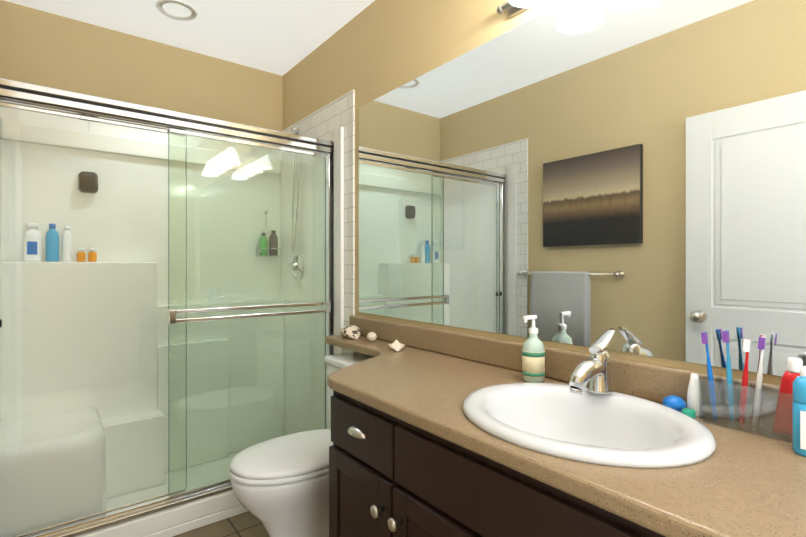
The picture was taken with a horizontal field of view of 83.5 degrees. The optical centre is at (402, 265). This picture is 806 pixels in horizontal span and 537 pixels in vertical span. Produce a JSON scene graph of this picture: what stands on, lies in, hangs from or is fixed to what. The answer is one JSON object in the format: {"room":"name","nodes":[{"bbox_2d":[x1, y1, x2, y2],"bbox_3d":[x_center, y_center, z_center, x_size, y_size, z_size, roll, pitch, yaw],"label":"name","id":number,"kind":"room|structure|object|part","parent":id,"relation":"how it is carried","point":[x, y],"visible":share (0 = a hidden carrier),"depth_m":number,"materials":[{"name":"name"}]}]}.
{"room":"bathroom","nodes":[
{"label":"bathroom","id":0,"kind":"room"},
{"bbox_2d":[0,0,282,131],"bbox_3d":[-1.481,-0.052,2.764,1.720,2.576,0.100,0,0,-38],"label":"wall","id":1,"kind":"structure","parent":0,"point":[43,48],"depth_m":2.62,"materials":[{"name":"paint"}]},
{"bbox_2d":[0,107,281,159],"bbox_3d":[-1.447,-0.807,2.721,1.504,0.255,0.008,0,0,-38],"label":"wall tile","id":2,"kind":"structure","parent":1,"relation":"attached to","point":[53,121],"depth_m":2.60,"materials":[{"name":"white tile"}]},
{"bbox_2d":[4,0,374,75],"bbox_3d":[-0.220,-1.379,1.147,1.720,0.080,4.200,0,0,-38],"label":"ceiling","id":3,"kind":"structure","parent":0,"point":[281,37],"depth_m":2.49,"materials":[{"name":"white paint"}]},
{"bbox_2d":[156,0,197,20],"bbox_3d":[-1.181,-1.374,2.363,0.196,0.084,0.196,0,0,-38],"label":"recessed light","id":4,"kind":"object","parent":3,"relation":"in","point":[192,16],"visible":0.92,"depth_m":2.37,"materials":[{"name":"white metal"}]},
{"bbox_2d":[173,511,268,536],"bbox_3d":[-0.220,1.277,1.148,1.720,0.080,4.200,0,0,-38],"label":"floor","id":5,"kind":"structure","parent":0,"point":[248,524],"depth_m":2.12,"materials":[{"name":"tile"}]},
{"bbox_2d":[0,117,323,536],"bbox_3d":[-1.208,0.254,2.415,1.500,1.965,0.765,0,0,-38],"label":"shower surround","id":6,"kind":"object","parent":5,"relation":"on","point":[178,520],"visible":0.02,"depth_m":2.48,"materials":[{"name":"white"}]},
{"bbox_2d":[23,222,41,261],"bbox_3d":[-1.865,-0.118,2.273,0.072,0.196,0.045,0,0,-38],"label":"bottle","id":7,"kind":"object","parent":6,"relation":"on","point":[27,250],"depth_m":2.26,"materials":[{"name":"white plastic"}]},
{"bbox_2d":[46,224,58,261],"bbox_3d":[-1.809,-0.118,2.331,0.056,0.196,0.039,0,0,-38],"label":"bottle","id":8,"kind":"object","parent":6,"relation":"on","point":[50,251],"depth_m":2.32,"materials":[{"name":"blue plastic"}]},
{"bbox_2d":[62,226,71,261],"bbox_3d":[-1.755,-0.113,2.360,0.040,0.186,0.040,0,0,-38],"label":"bottle","id":9,"kind":"object","parent":6,"relation":"on","point":[66,239],"depth_m":2.35,"materials":[{"name":"white plastic"}]},
{"bbox_2d":[77,248,84,261],"bbox_3d":[-1.708,-0.057,2.397,0.038,0.074,0.038,0,0,-38],"label":"bottle","id":10,"kind":"object","parent":6,"relation":"on","point":[80,253],"depth_m":2.38,"materials":[{"name":"orange plastic"}]},
{"bbox_2d":[78,171,97,192],"bbox_3d":[-1.706,-0.454,2.451,0.089,0.115,0.044,0,0,-38],"label":"speaker","id":11,"kind":"object","parent":6,"relation":"attached to","point":[90,184],"depth_m":2.44,"materials":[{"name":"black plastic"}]},
{"bbox_2d":[88,248,96,261],"bbox_3d":[-1.668,-0.057,2.428,0.038,0.074,0.038,0,0,-38],"label":"bottle","id":12,"kind":"object","parent":6,"relation":"on","point":[93,252],"depth_m":2.42,"materials":[{"name":"orange plastic"}]},
{"bbox_2d":[256,210,280,256],"bbox_3d":[-0.909,-0.220,3.047,0.145,0.316,0.084,0,0,-38],"label":"caddy","id":13,"kind":"object","parent":6,"relation":"hanging from","point":[266,211],"depth_m":3.05,"materials":[{"name":"silver metal"}]},
{"bbox_2d":[260,233,267,255],"bbox_3d":[-0.931,-0.143,3.020,0.054,0.150,0.043,0,0,-38],"label":"bottle","id":14,"kind":"object","parent":13,"relation":"in","point":[262,251],"depth_m":3.01,"materials":[{"name":"green plastic"}]},
{"bbox_2d":[269,230,277,255],"bbox_3d":[-0.877,-0.153,3.062,0.060,0.170,0.045,0,0,-38],"label":"bottle","id":15,"kind":"object","parent":13,"relation":"in","point":[274,241],"depth_m":3.04,"materials":[{"name":"grey plastic"}]},
{"bbox_2d":[289,254,303,279],"bbox_3d":[-0.696,0.011,2.887,0.060,0.170,0.170,0,0,-38],"label":"shower valve","id":16,"kind":"object","parent":6,"relation":"attached to","point":[298,267],"depth_m":2.87,"materials":[{"name":"silver metal"}]},
{"bbox_2d":[229,352,372,536],"bbox_3d":[-0.387,0.843,1.988,0.729,0.784,0.450,0,0,-38],"label":"toilet","id":17,"kind":"object","parent":5,"relation":"on","point":[280,486],"visible":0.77,"depth_m":1.81,"materials":[{"name":"white ceramic"}]},
{"bbox_3d":[-0.455,0.805,1.935,0.555,0.059,0.392,0,0,-38],"label":"seat","id":18,"kind":"part","parent":17,"relation":"part of","materials":[{"name":"white plastic"}]},
{"bbox_2d":[327,383,680,536],"bbox_3d":[0.584,0.820,0.859,0.600,0.830,2.045,0,0,-38],"label":"bathroom vanity","id":19,"kind":"object","parent":5,"relation":"on","point":[414,451],"depth_m":1.10,"materials":[{"name":"brown wood"}]},
{"bbox_2d":[325,335,805,536],"bbox_3d":[0.362,0.373,1.168,0.574,0.065,2.815,0,0,-38],"label":"countertop","id":20,"kind":"structure","parent":19,"relation":"on","point":[752,485],"depth_m":0.84,"materials":[{"name":"brown stone"}]},
{"bbox_2d":[340,325,360,338],"bbox_3d":[-0.280,0.333,2.312,0.101,0.062,0.198,0,0,-38],"label":"shell","id":21,"kind":"object","parent":20,"relation":"on","point":[352,331],"visible":1,"depth_m":2.25,"materials":[{"name":"beige"}]},
{"bbox_2d":[367,332,376,341],"bbox_3d":[-0.150,0.342,2.172,0.048,0.046,0.048,0,0,-38],"label":"shell","id":22,"kind":"object","parent":20,"relation":"on","point":[371,336],"visible":1,"depth_m":2.15,"materials":[{"name":"beige"}]},
{"bbox_2d":[389,339,404,351],"bbox_3d":[-0.034,0.342,1.965,0.072,0.045,0.092,0,0,-38],"label":"shell","id":23,"kind":"object","parent":20,"relation":"on","point":[396,345],"visible":1,"depth_m":1.93,"materials":[{"name":"beige"}]},
{"bbox_2d":[522,315,544,382],"bbox_3d":[0.410,0.261,1.429,0.080,0.209,0.071,0,0,-38],"label":"soap bottle","id":24,"kind":"object","parent":20,"relation":"on","point":[533,359],"visible":1,"depth_m":1.41,"materials":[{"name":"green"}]},
{"bbox_2d":[463,383,715,467],"bbox_3d":[0.411,0.445,1.086,0.492,0.199,0.569,0,0,-38],"label":"sink","id":25,"kind":"object","parent":20,"relation":"in","point":[617,429],"visible":0.62,"depth_m":1.14,"materials":[{"name":"white ceramic"}]},
{"bbox_2d":[569,328,614,394],"bbox_3d":[0.517,0.262,1.226,0.206,0.167,0.067,0,0,-38],"label":"faucet","id":26,"kind":"object","parent":25,"relation":"on","point":[594,370],"visible":1,"depth_m":1.22,"materials":[{"name":"silver metal"}]},
{"bbox_2d":[662,395,685,411],"bbox_3d":[0.678,0.345,1.130,0.052,0.039,0.052,0,0,-38],"label":"blue scrubber","id":27,"kind":"object","parent":20,"relation":"on","point":[676,402],"visible":0.77,"depth_m":1.11,"materials":[{"name":"blue plastic"}]},
{"bbox_3d":[0.677,0.353,1.071,0.028,0.026,0.028,0,0,-38],"label":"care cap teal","id":28,"kind":"part","parent":20,"relation":"part of","materials":[{"name":"teal plastic"}]},
{"bbox_2d":[687,373,702,416],"bbox_3d":[0.716,0.316,1.109,0.034,0.101,0.034,0,0,-38],"label":"bottle","id":29,"kind":"object","parent":20,"relation":"on","point":[693,394],"visible":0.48,"depth_m":1.10,"materials":[{"name":"white plastic"}]},
{"bbox_2d":[699,376,792,442],"bbox_3d":[0.788,0.316,0.998,0.059,0.100,0.215,0,0,-38],"label":"toothbrush holder","id":30,"kind":"object","parent":20,"relation":"on","point":[763,427],"visible":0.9,"depth_m":1.01,"materials":[{"name":"glass"}]},
{"bbox_2d":[701,332,716,418],"bbox_3d":[0.730,0.259,1.075,0.027,0.199,0.036,0,0,-38],"label":"toothbrush","id":31,"kind":"object","parent":30,"relation":"in","point":[704,337],"visible":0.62,"depth_m":1.07,"materials":[{"name":"blue plastic"}]},
{"bbox_2d":[722,330,733,420],"bbox_3d":[0.756,0.255,1.048,0.019,0.208,0.021,0,0,-38],"label":"toothbrush","id":32,"kind":"object","parent":30,"relation":"in","point":[725,334],"visible":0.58,"depth_m":1.04,"materials":[{"name":"blue plastic"}]},
{"bbox_2d":[739,339,750,424],"bbox_3d":[0.769,0.262,1.015,0.020,0.193,0.020,0,0,-38],"label":"toothbrush","id":33,"kind":"object","parent":30,"relation":"in","point":[746,345],"visible":0.73,"depth_m":1.01,"materials":[{"name":"red plastic"}]},
{"bbox_2d":[753,336,765,425],"bbox_3d":[0.793,0.258,1.007,0.019,0.201,0.023,0,0,-38],"label":"toothbrush","id":34,"kind":"object","parent":30,"relation":"in","point":[761,346],"visible":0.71,"depth_m":1.00,"materials":[{"name":"white plastic"}]},
{"bbox_2d":[773,357,802,435],"bbox_3d":[0.822,0.277,0.961,0.030,0.164,0.054,0,0,-38],"label":"bottle","id":35,"kind":"object","parent":30,"relation":"in","point":[792,371],"visible":0.65,"depth_m":0.95,"materials":[{"name":"red plastic"}]},
{"bbox_2d":[792,376,805,456],"bbox_3d":[0.799,0.290,0.864,0.055,0.151,0.082,0,0,-38],"label":"bottle","id":36,"kind":"object","parent":20,"relation":"on","point":[799,417],"visible":1,"depth_m":0.87,"materials":[{"name":"blue plastic"}]},
{"bbox_2d":[799,366,805,375],"bbox_3d":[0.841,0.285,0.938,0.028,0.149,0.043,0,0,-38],"label":"cap","id":37,"kind":"object","parent":36,"relation":"attached to","point":[802,372],"visible":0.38,"depth_m":0.94,"materials":[{"name":"white plastic"}]},
{"bbox_2d":[283,0,781,384],"bbox_3d":[0.419,-0.051,1.645,0.100,2.576,4.000,0,0,-38],"label":"wall","id":38,"kind":"structure","parent":0,"point":[374,50],"depth_m":2.15,"materials":[{"name":"paint"}]},
{"bbox_2d":[0,78,333,536],"bbox_3d":[-0.998,0.200,2.145,1.496,1.820,0.063,0,0,-38],"label":"shower door frame","id":39,"kind":"object","parent":38,"relation":"attached to","point":[89,526],"visible":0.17,"depth_m":2.07,"materials":[{"name":"silver metal"}]},
{"bbox_2d":[0,101,186,536],"bbox_3d":[-1.294,0.217,1.935,0.678,1.699,0.020,0,0,-38],"label":"glass","id":40,"kind":"object","parent":39,"relation":"in","point":[49,112],"visible":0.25,"depth_m":1.91,"materials":[{"name":"clear glass"}]},
{"bbox_2d":[0,85,333,153],"bbox_3d":[-0.982,-0.659,2.124,1.494,0.044,0.001,0,0,-38],"label":"groove","id":41,"kind":"object","parent":39,"relation":"attached to","point":[86,102],"visible":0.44,"depth_m":2.01,"materials":[{"name":"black metal"}]},
{"bbox_2d":[168,128,330,497],"bbox_3d":[-0.744,0.217,2.303,0.817,1.699,0.059,0,0,-38],"label":"glass","id":42,"kind":"object","parent":39,"relation":"in","point":[173,312],"visible":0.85,"depth_m":2.27,"materials":[{"name":"clear glass"}]},
{"bbox_2d":[282,90,354,352],"bbox_3d":[-0.557,0.145,2.806,0.010,2.182,0.954,0,0,-38],"label":"wall tile","id":43,"kind":"structure","parent":38,"relation":"attached to","point":[325,122],"depth_m":2.49,"materials":[{"name":"white tile"}]},
{"bbox_2d":[291,128,300,250],"bbox_3d":[-0.753,-0.475,2.803,0.305,0.765,0.146,0,0,-38],"label":"shower hose","id":44,"kind":"object","parent":43,"relation":"attached to","point":[297,131],"visible":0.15,"depth_m":2.85,"materials":[{"name":"silver metal"}]},
{"bbox_2d":[334,127,343,354],"bbox_3d":[-0.360,0.234,2.530,0.020,2.005,0.083,0,0,-38],"label":"trim post","id":45,"kind":"object","parent":43,"relation":"attached to","point":[338,229],"visible":0.54,"depth_m":2.51,"materials":[{"name":"white"}]},
{"bbox_2d":[496,0,550,17],"bbox_3d":[0.602,-0.909,1.153,0.212,0.168,1.039,0,0,-38],"label":"sconce","id":46,"kind":"object","parent":38,"relation":"attached to","point":[515,7],"visible":1,"depth_m":1.45,"materials":[{"name":"silver metal"}]},
{"bbox_3d":[0.393,-0.891,1.372,0.152,0.132,0.152,0,0,-38],"label":"lamp shade","id":47,"kind":"part","parent":46,"relation":"part of","materials":[{"name":"white glass"}]},
{"bbox_2d":[349,315,779,428],"bbox_3d":[0.580,0.317,1.338,0.021,0.100,2.815,0,0,-38],"label":"backsplash","id":48,"kind":"structure","parent":38,"relation":"attached to","point":[654,383],"depth_m":1.44,"materials":[{"name":"brown stone"}]},
{"bbox_2d":[359,0,805,375],"bbox_3d":[0.604,-0.294,1.321,0.005,1.082,2.720,0,0,-38],"label":"mirror","id":49,"kind":"object","parent":38,"relation":"attached to","point":[589,173],"visible":1,"depth_m":1.32,"materials":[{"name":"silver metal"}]}
]}

